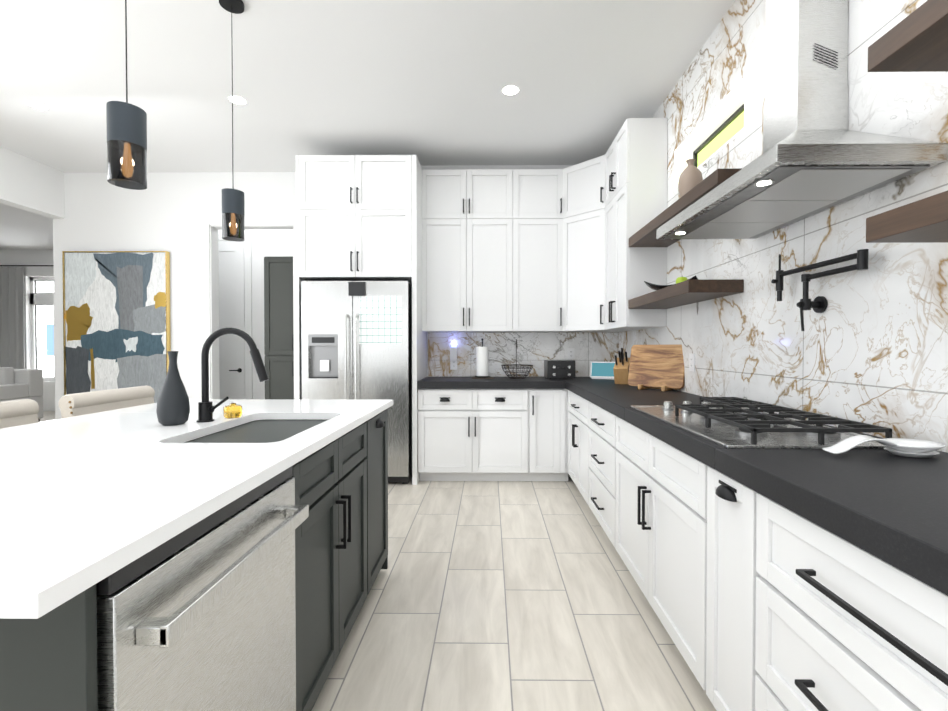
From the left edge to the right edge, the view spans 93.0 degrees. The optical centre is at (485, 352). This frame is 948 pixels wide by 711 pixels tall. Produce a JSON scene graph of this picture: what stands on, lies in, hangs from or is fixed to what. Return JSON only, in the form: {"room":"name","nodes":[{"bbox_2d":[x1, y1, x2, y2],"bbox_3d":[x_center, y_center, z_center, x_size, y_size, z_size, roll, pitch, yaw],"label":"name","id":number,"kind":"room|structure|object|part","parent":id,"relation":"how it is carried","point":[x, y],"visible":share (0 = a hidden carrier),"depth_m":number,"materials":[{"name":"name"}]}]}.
{"room":"kitchen","nodes":[
{"label":"kitchen","id":0,"kind":"room"},
{"bbox_2d":[0,249,54,410],"bbox_3d":[-8.502,-0.429,8.615,7.885,3.070,0.150,0,1,1],"label":"wall","id":1,"kind":"structure","parent":0,"point":[29,257],"depth_m":8.53,"materials":[{"name":"white paint"}]},
{"bbox_2d":[0,265,52,265],"bbox_3d":[-8.397,-1.637,8.423,2.144,0.044,0.042,0,1,1],"label":"curtain rod","id":2,"kind":"object","parent":1,"relation":"attached to","point":[26,265],"visible":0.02,"depth_m":8.41,"materials":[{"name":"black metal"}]},
{"bbox_2d":[0,267,24,368],"bbox_3d":[-8.982,-0.262,8.447,0.630,2.700,0.069,0,1,1],"label":"curtain","id":3,"kind":"object","parent":2,"relation":"hanging from","point":[12,352],"visible":0.56,"depth_m":8.44,"materials":[{"name":"grey fabric"}]},
{"bbox_2d":[23,272,54,385],"bbox_3d":[-8.225,-0.454,8.572,1.160,2.160,0.150,0,1,1],"label":"window","id":4,"kind":"structure","parent":1,"relation":"in","point":[41,298],"depth_m":8.59,"materials":[{"name":"white"}]},
{"bbox_2d":[35,281,53,377],"bbox_3d":[-8.225,-0.455,8.657,0.820,1.860,0.070,0,1,1],"label":"window panel","id":5,"kind":"object","parent":1,"relation":"attached to","point":[49,339],"visible":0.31,"depth_m":8.69,"materials":[{"name":"clear glass"}]},
{"bbox_2d":[0,147,64,217],"bbox_3d":[-4.568,-1.625,1.080,0.131,0.482,7.390,0,1,1],"label":"wall","id":6,"kind":"structure","parent":0,"point":[30,185],"depth_m":4.43,"materials":[{"name":"white paint"}]},
{"bbox_2d":[53,172,295,419],"bbox_3d":[-3.139,-0.380,4.814,2.915,3.070,0.187,0,1,1],"label":"wall","id":7,"kind":"structure","parent":0,"point":[164,211],"depth_m":4.76,"materials":[{"name":"white paint"}]},
{"bbox_3d":[-3.895,-0.241,4.756,1.100,1.660,0.052,0,1,1],"label":"framed art","id":8,"kind":"part","parent":7,"relation":"part of"},
{"bbox_2d":[177,340,192,350],"bbox_3d":[-3.195,-0.084,4.775,0.165,0.115,0.012,0,1,1],"label":"switch plate","id":9,"kind":"object","parent":7,"relation":"attached to","point":[184,345],"visible":1,"depth_m":4.78,"materials":[{"name":"white plastic"}]},
{"bbox_2d":[201,216,296,398],"bbox_3d":[-2.469,-0.145,4.833,1.076,2.600,0.145,0,1,1],"label":"door frame","id":10,"kind":"structure","parent":7,"relation":"attached to","point":[211,226],"depth_m":4.76,"materials":[{"name":"white wood"}]},
{"bbox_2d":[218,229,292,398],"bbox_3d":[-3.123,-0.391,5.647,3.100,3.070,0.120,0,1,1],"label":"wall","id":11,"kind":"structure","parent":0,"point":[272,242],"depth_m":5.58,"materials":[{"name":"white paint"}]},
{"bbox_2d":[218,233,252,398],"bbox_3d":[-3.419,-0.167,5.562,1.050,2.625,0.061,0,1,1],"label":"door","id":12,"kind":"structure","parent":11,"relation":"attached to","point":[235,311],"depth_m":5.57,"materials":[{"name":"white wood"}]},
{"bbox_2d":[0,0,734,249],"bbox_3d":[-5.448,-1.923,3.090,14.100,0.060,11.400,0,1,1],"label":"ceiling","id":13,"kind":"structure","parent":0,"point":[425,81],"depth_m":3.09,"materials":[{"name":"white paint"}]},
{"bbox_2d":[106,0,146,189],"bbox_3d":[-1.223,-1.224,1.530,0.120,1.294,0.120,0,1,1],"label":"pendant light","id":14,"kind":"object","parent":13,"relation":"hanging from","point":[126,122],"visible":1,"depth_m":1.50,"materials":[{"name":"black metal"}]},
{"bbox_2d":[219,0,244,241],"bbox_3d":[-1.358,-1.248,2.416,0.120,1.270,0.120,0,1,1],"label":"pendant light","id":15,"kind":"object","parent":13,"relation":"hanging from","point":[233,215],"visible":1,"depth_m":2.39,"materials":[{"name":"black metal"}]},
{"bbox_2d":[228,95,246,103],"bbox_3d":[-1.855,-1.894,3.365,0.124,0.004,0.124,0,1,1],"label":"recessed light","id":16,"kind":"object","parent":13,"relation":"in","point":[238,100],"visible":0.98,"depth_m":3.35,"materials":[{"name":"white"}]},
{"bbox_2d":[502,85,518,94],"bbox_3d":[0.183,-1.892,3.235,0.124,0.004,0.124,0,1,1],"label":"recessed light","id":17,"kind":"object","parent":13,"relation":"in","point":[510,89],"visible":1,"depth_m":3.23,"materials":[{"name":"white"}]},
{"bbox_2d":[39,411,715,710],"bbox_3d":[-5.448,1.207,3.131,14.100,0.060,11.400,0,1,1],"label":"floor","id":18,"kind":"structure","parent":0,"point":[505,595],"depth_m":2.01,"materials":[{"name":"tile"}]},
{"bbox_2d":[0,399,38,428],"bbox_3d":[-1.690,0.696,1.667,0.575,1.000,0.510,0,1,1],"label":"bar stool","id":19,"kind":"object","parent":18,"relation":"on","point":[13,413],"visible":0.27,"depth_m":1.83,"materials":[{"name":"beige fabric"}]},
{"bbox_2d":[0,367,42,420],"bbox_3d":[-8.562,0.678,6.929,2.600,0.900,0.950,0,1,1],"label":"sofa","id":20,"kind":"object","parent":18,"relation":"on","point":[17,384],"visible":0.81,"depth_m":7.16,"materials":[{"name":"grey fabric"}]},
{"bbox_2d":[58,385,154,417],"bbox_3d":[-1.683,0.688,2.327,0.575,1.000,0.510,0,1,1],"label":"bar stool","id":21,"kind":"object","parent":18,"relation":"on","point":[77,404],"visible":0.23,"depth_m":2.24,"materials":[{"name":"beige fabric"}]},
{"bbox_2d":[0,404,392,710],"bbox_3d":[-0.929,0.749,1.531,0.925,0.898,1.817,0,1,1],"label":"kitchen island","id":22,"kind":"object","parent":18,"relation":"on","point":[207,556],"depth_m":0.93,"materials":[{"name":"grey wood"}]},
{"bbox_2d":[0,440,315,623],"bbox_3d":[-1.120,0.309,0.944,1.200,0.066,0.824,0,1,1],"label":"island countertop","id":23,"kind":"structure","parent":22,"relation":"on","point":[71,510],"depth_m":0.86,"materials":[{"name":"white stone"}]},
{"bbox_2d":[0,412,367,447],"bbox_3d":[-1.113,0.281,1.666,1.200,0.030,0.620,0,1,1],"label":"island countertop","id":24,"kind":"structure","parent":22,"relation":"on","point":[100,425],"depth_m":1.61,"materials":[{"name":"white stone"}]},
{"bbox_2d":[156,351,189,425],"bbox_3d":[-1.162,0.129,1.675,0.104,0.272,0.104,0,1,1],"label":"vase","id":25,"kind":"object","parent":24,"relation":"on","point":[173,405],"visible":1,"depth_m":1.65,"materials":[{"name":"black ceramic"}]},
{"bbox_2d":[192,328,268,423],"bbox_3d":[-0.977,0.083,1.739,0.277,0.364,0.065,0,1,1],"label":"faucet","id":26,"kind":"object","parent":24,"relation":"on","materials":[{"name":"black metal"}]},
{"bbox_2d":[223,403,241,417],"bbox_3d":[-1.035,0.234,1.845,0.068,0.058,0.068,0,1,1],"label":"pumpkin","id":27,"kind":"object","parent":24,"relation":"on","point":[232,410],"visible":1,"depth_m":1.82,"materials":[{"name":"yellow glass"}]},
{"bbox_2d":[96,466,308,710],"bbox_3d":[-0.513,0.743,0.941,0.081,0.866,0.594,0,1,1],"label":"dishwasher","id":28,"kind":"object","parent":22,"relation":"in","point":[203,617],"depth_m":0.85,"materials":[{"name":"silver metal"}]},
{"bbox_2d":[108,400,391,415],"bbox_3d":[-1.107,0.274,2.226,1.200,0.030,0.500,0,1,1],"label":"island countertop","id":29,"kind":"structure","parent":22,"relation":"on","point":[266,407],"depth_m":2.15,"materials":[{"name":"white stone"}]},
{"bbox_2d":[184,416,331,439],"bbox_3d":[-0.812,0.395,1.665,0.404,0.222,0.643,0,1,1],"label":"sink","id":30,"kind":"object","parent":29,"relation":"in","point":[256,427],"depth_m":1.75,"materials":[{"name":"grey metal"}]},
{"bbox_2d":[264,256,293,398],"bbox_3d":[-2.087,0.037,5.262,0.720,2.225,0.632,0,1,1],"label":"door","id":31,"kind":"structure","parent":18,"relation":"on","point":[278,324],"depth_m":4.99,"materials":[{"name":"grey wood"}]},
{"bbox_2d":[301,281,411,483],"bbox_3d":[-1.135,0.265,4.224,0.935,1.795,0.724,0,1,1],"label":"fridge","id":32,"kind":"object","parent":18,"relation":"on","point":[356,340],"visible":0.73,"depth_m":3.92,"materials":[{"name":"silver metal"}]},
{"bbox_2d":[416,390,519,484],"bbox_3d":[-0.071,0.736,4.301,1.052,0.850,0.617,0,1,1],"label":"base cabinet","id":33,"kind":"object","parent":18,"relation":"on","point":[462,435],"depth_m":4.00,"materials":[{"name":"white wood"}]},
{"bbox_2d":[416,378,563,389],"bbox_3d":[0.058,0.277,4.279,1.310,0.065,0.648,0,1,1],"label":"countertop","id":34,"kind":"structure","parent":33,"relation":"on","point":[425,383],"depth_m":3.96,"materials":[{"name":"black stone"}]},
{"bbox_2d":[472,338,493,378],"bbox_3d":[-0.021,0.051,4.323,0.210,0.386,0.150,0,1,1],"label":"paper towel holder","id":35,"kind":"object","parent":34,"relation":"on","point":[482,362],"visible":1,"depth_m":4.27,"materials":[{"name":"white paper"}]},
{"bbox_2d":[501,339,532,378],"bbox_3d":[0.309,0.054,4.320,0.308,0.378,0.308,0,1,1],"label":"wire fruit basket","id":36,"kind":"object","parent":34,"relation":"on","point":[516,372],"visible":1,"depth_m":4.32,"materials":[{"name":"black metal"}]},
{"bbox_2d":[520,386,567,480],"bbox_3d":[0.543,0.737,4.285,0.432,0.850,0.637,0,1,1],"label":"base cabinet","id":37,"kind":"object","parent":18,"relation":"on","point":[543,409],"depth_m":3.99,"materials":[{"name":"white wood"}]},
{"bbox_2d":[568,390,583,497],"bbox_3d":[1.038,0.746,3.579,0.612,0.850,0.845,0,1,1],"label":"base cabinet","id":38,"kind":"object","parent":18,"relation":"on","point":[575,403],"depth_m":3.59,"materials":[{"name":"white wood"}]},
{"bbox_2d":[584,402,611,542],"bbox_3d":[1.031,0.756,2.822,0.612,0.850,0.794,0,1,1],"label":"base cabinet","id":39,"kind":"object","parent":18,"relation":"on","point":[597,422],"depth_m":2.87,"materials":[{"name":"white wood"}]},
{"bbox_2d":[688,458,735,710],"bbox_3d":[1.016,0.775,1.345,0.612,0.850,0.327,0,1,1],"label":"base cabinet","id":40,"kind":"object","parent":18,"relation":"on","point":[713,495],"depth_m":1.40,"materials":[{"name":"white wood"}]},
{"bbox_2d":[612,414,827,663],"bbox_3d":[1.022,0.767,1.939,0.612,0.850,1.096,0,1,1],"label":"base cabinet","id":41,"kind":"object","parent":18,"relation":"on","point":[652,481],"depth_m":1.82,"materials":[{"name":"white wood"}]},
{"bbox_2d":[732,486,947,710],"bbox_3d":[1.010,0.783,0.741,0.612,0.850,0.993,0,1,1],"label":"base cabinet","id":42,"kind":"object","parent":18,"relation":"on","point":[782,560],"depth_m":0.94,"materials":[{"name":"white wood"}]},
{"bbox_2d":[564,378,947,597],"bbox_3d":[1.001,0.319,1.075,0.638,0.065,7.038,0,1,1],"label":"countertop","id":43,"kind":"structure","parent":42,"relation":"on","point":[892,509],"depth_m":1.09,"materials":[{"name":"black stone"}]},
{"bbox_2d":[544,360,574,378],"bbox_3d":[0.714,0.156,4.317,0.260,0.176,0.290,0,1,1],"label":"toaster","id":44,"kind":"object","parent":43,"relation":"on","point":[559,368],"visible":1,"depth_m":4.19,"materials":[{"name":"black plastic"}]},
{"bbox_2d":[590,362,614,378],"bbox_3d":[1.131,0.163,4.264,0.250,0.163,0.110,0,1,25],"label":"smart display","id":45,"kind":"object","parent":43,"relation":"on","point":[601,370],"visible":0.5,"depth_m":4.24,"materials":[{"name":"white plastic"}]},
{"bbox_2d":[613,348,629,383],"bbox_3d":[1.123,0.105,3.670,0.110,0.295,0.293,0,1,26],"label":"knife block","id":46,"kind":"object","parent":43,"relation":"on","point":[621,368],"visible":0.9,"depth_m":3.60,"materials":[{"name":"brown wood"}]},
{"bbox_2d":[628,345,683,390],"bbox_3d":[1.198,0.100,3.162,0.140,0.318,0.400,-1,1,-44],"label":"cutting board","id":47,"kind":"object","parent":43,"relation":"on","point":[661,367],"visible":0.92,"depth_m":3.16,"materials":[{"name":"brown wood"}]},
{"bbox_2d":[630,397,891,448],"bbox_3d":[0.989,0.265,1.786,0.536,0.086,0.916,0,1,1],"label":"cooktop","id":48,"kind":"object","parent":43,"relation":"in","point":[727,423],"depth_m":1.54,"materials":[{"name":"silver metal"}]},
{"bbox_2d":[822,435,945,457],"bbox_3d":[1.110,0.257,1.249,0.302,0.050,0.115,0,1,1],"label":"spoon rest","id":49,"kind":"object","parent":43,"relation":"on","point":[916,448],"visible":1,"depth_m":1.24,"materials":[{"name":"white ceramic"}]},
{"bbox_2d":[421,165,578,376],"bbox_3d":[-0.083,-0.378,4.673,3.200,3.070,0.150,0,1,1],"label":"wall","id":50,"kind":"structure","parent":0,"point":[455,167],"depth_m":4.58,"materials":[{"name":"white paint"}]},
{"bbox_2d":[296,155,419,289],"bbox_3d":[-1.140,-1.208,4.270,0.995,1.069,0.645,0,1,1],"label":"upper cabinet","id":51,"kind":"object","parent":50,"relation":"attached to","point":[358,216],"depth_m":3.95,"materials":[{"name":"white wood"}]},
{"bbox_2d":[420,166,503,333],"bbox_3d":[-0.147,-0.977,4.430,0.934,1.534,0.318,0,1,1],"label":"upper cabinet","id":52,"kind":"object","parent":50,"relation":"attached to","point":[462,211],"depth_m":4.28,"materials":[{"name":"white wood"}]},
{"bbox_2d":[428,332,617,376],"bbox_3d":[0.386,0.015,4.594,1.939,0.450,0.008,0,1,1],"label":"backsplash","id":53,"kind":"structure","parent":50,"relation":"attached to","point":[535,349],"depth_m":4.59,"materials":[{"name":"stone"}]},
{"bbox_2d":[450,360,456,369],"bbox_3d":[-0.321,0.113,4.593,0.070,0.115,0.008,0,1,1],"label":"electrical outlet","id":54,"kind":"object","parent":53,"relation":"attached to","point":[453,364],"visible":0.92,"depth_m":4.59,"materials":[{"name":"white plastic"}]},
{"bbox_2d":[450,345,456,359],"bbox_3d":[-0.321,-0.004,4.573,0.070,0.155,0.046,0,1,1],"label":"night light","id":55,"kind":"object","parent":54,"relation":"attached to","point":[453,352],"visible":1,"depth_m":4.55,"materials":[{"name":"white plastic"}]},
{"bbox_2d":[568,348,574,358],"bbox_3d":[0.876,0.008,4.580,0.070,0.115,0.008,0,1,1],"label":"electrical outlet","id":56,"kind":"object","parent":53,"relation":"attached to","point":[571,353],"visible":1,"depth_m":4.58,"materials":[{"name":"white plastic"}]},
{"bbox_2d":[504,169,555,331],"bbox_3d":[0.496,-0.977,4.407,0.577,1.534,0.351,0,1,1],"label":"upper cabinet","id":57,"kind":"object","parent":50,"relation":"attached to","point":[529,194],"depth_m":4.27,"materials":[{"name":"white wood"}]},
{"bbox_2d":[556,157,632,331],"bbox_3d":[1.019,-0.975,4.235,0.664,1.534,0.684,0,1,1],"label":"upper cabinet","id":58,"kind":"object","parent":50,"relation":"attached to","point":[578,185],"depth_m":4.15,"materials":[{"name":"white wood"}]},
{"bbox_2d":[618,0,947,452],"bbox_3d":[1.402,-0.331,1.094,0.160,3.070,7.500,0,1,1],"label":"wall","id":59,"kind":"structure","parent":0,"point":[869,345],"depth_m":1.74,"materials":[{"name":"stone"}]},
{"bbox_2d":[600,137,615,329],"bbox_3d":[1.181,-0.969,3.781,0.331,1.534,0.411,0,1,1],"label":"upper cabinet","id":60,"kind":"object","parent":59,"relation":"attached to","point":[607,161],"depth_m":3.86,"materials":[{"name":"white wood"}]},
{"bbox_2d":[616,118,667,329],"bbox_3d":[1.194,-0.965,3.502,0.298,1.534,0.373,0,1,1],"label":"upper cabinet","id":61,"kind":"object","parent":59,"relation":"attached to","point":[641,143],"depth_m":3.32,"materials":[{"name":"white wood"}]},
{"bbox_2d":[629,168,741,246],"bbox_3d":[1.194,-0.805,2.667,0.283,0.067,1.295,0,1,1],"label":"shelf","id":62,"kind":"object","parent":59,"relation":"attached to","point":[645,236],"visible":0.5,"depth_m":2.51,"materials":[{"name":"brown wood"}]},
{"bbox_2d":[678,159,702,197],"bbox_3d":[1.131,-0.948,2.473,0.127,0.221,0.127,0,1,1],"label":"vase","id":63,"kind":"object","parent":62,"relation":"on","point":[690,177],"visible":0.81,"depth_m":2.43,"materials":[{"name":"brown ceramic"}]},
{"bbox_2d":[628,279,743,308],"bbox_3d":[1.196,-0.352,2.818,0.283,0.067,1.005,0,1,1],"label":"shelf","id":64,"kind":"object","parent":59,"relation":"attached to","point":[686,292],"visible":1,"depth_m":2.48,"materials":[{"name":"brown wood"}]},
{"bbox_2d":[644,275,698,289],"bbox_3d":[1.214,-0.420,2.804,0.314,0.059,0.314,-1,1,-44],"label":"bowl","id":65,"kind":"object","parent":64,"relation":"on","point":[654,286],"visible":0.17,"depth_m":2.77,"materials":[{"name":"black ceramic"}]},
{"bbox_2d":[676,276,687,283],"bbox_3d":[1.224,-0.444,2.794,0.074,0.075,0.074,0,1,1],"label":"apple","id":66,"kind":"object","parent":65,"relation":"in","point":[680,279],"visible":0.33,"depth_m":2.77,"materials":[{"name":"green food"}]},
{"bbox_2d":[689,353,694,371],"bbox_3d":[1.335,0.060,2.900,0.008,0.115,0.070,0,1,1],"label":"electrical outlet","id":67,"kind":"object","parent":59,"relation":"attached to","point":[691,361],"visible":1,"depth_m":2.89,"materials":[{"name":"white plastic"}]},
{"bbox_2d":[674,76,745,188],"bbox_3d":[1.414,-1.293,2.746,0.149,0.270,0.890,0,1,1],"label":"trim","id":68,"kind":"structure","parent":59,"relation":"attached to","point":[723,114],"depth_m":2.80,"materials":[{"name":"white paint"}]},
{"bbox_2d":[656,0,947,238],"bbox_3d":[1.084,-1.209,1.742,0.486,1.328,0.930,0,1,1],"label":"range hood","id":69,"kind":"object","parent":59,"relation":"attached to","point":[817,156],"visible":1,"depth_m":1.64,"materials":[{"name":"silver metal"}]},
{"bbox_2d":[771,249,868,330],"bbox_3d":[1.278,-0.252,1.718,0.097,0.336,0.459,0,1,1],"label":"pot filler","id":70,"kind":"object","parent":59,"relation":"attached to","point":[818,304],"visible":1,"depth_m":1.75,"materials":[{"name":"black metal"}]},
{"bbox_2d":[866,190,947,242],"bbox_3d":[1.174,-0.327,0.611,0.283,0.067,1.230,0,1,1],"label":"shelf","id":71,"kind":"object","parent":59,"relation":"attached to","point":[924,220],"visible":1,"depth_m":1.12,"materials":[{"name":"brown wood"}]},
{"bbox_2d":[868,0,947,71],"bbox_3d":[1.174,-0.788,0.605,0.283,0.067,1.230,0,1,1],"label":"shelf","id":72,"kind":"object","parent":59,"relation":"attached to","point":[916,40],"visible":1,"depth_m":1.13,"materials":[{"name":"brown wood"}]},
{"label":"outside","id":73,"kind":"structure","parent":0,"visible":0},
{"bbox_2d":[698,111,743,166],"bbox_3d":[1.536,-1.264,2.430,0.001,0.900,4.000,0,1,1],"label":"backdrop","id":74,"kind":"structure","parent":73,"point":[726,134],"depth_m":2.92,"materials":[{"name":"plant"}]},
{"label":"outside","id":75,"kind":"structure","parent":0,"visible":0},
{"bbox_2d":[36,282,53,376],"bbox_3d":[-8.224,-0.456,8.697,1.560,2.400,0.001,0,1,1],"label":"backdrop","id":76,"kind":"structure","parent":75,"point":[45,363],"depth_m":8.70,"materials":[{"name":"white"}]}
]}

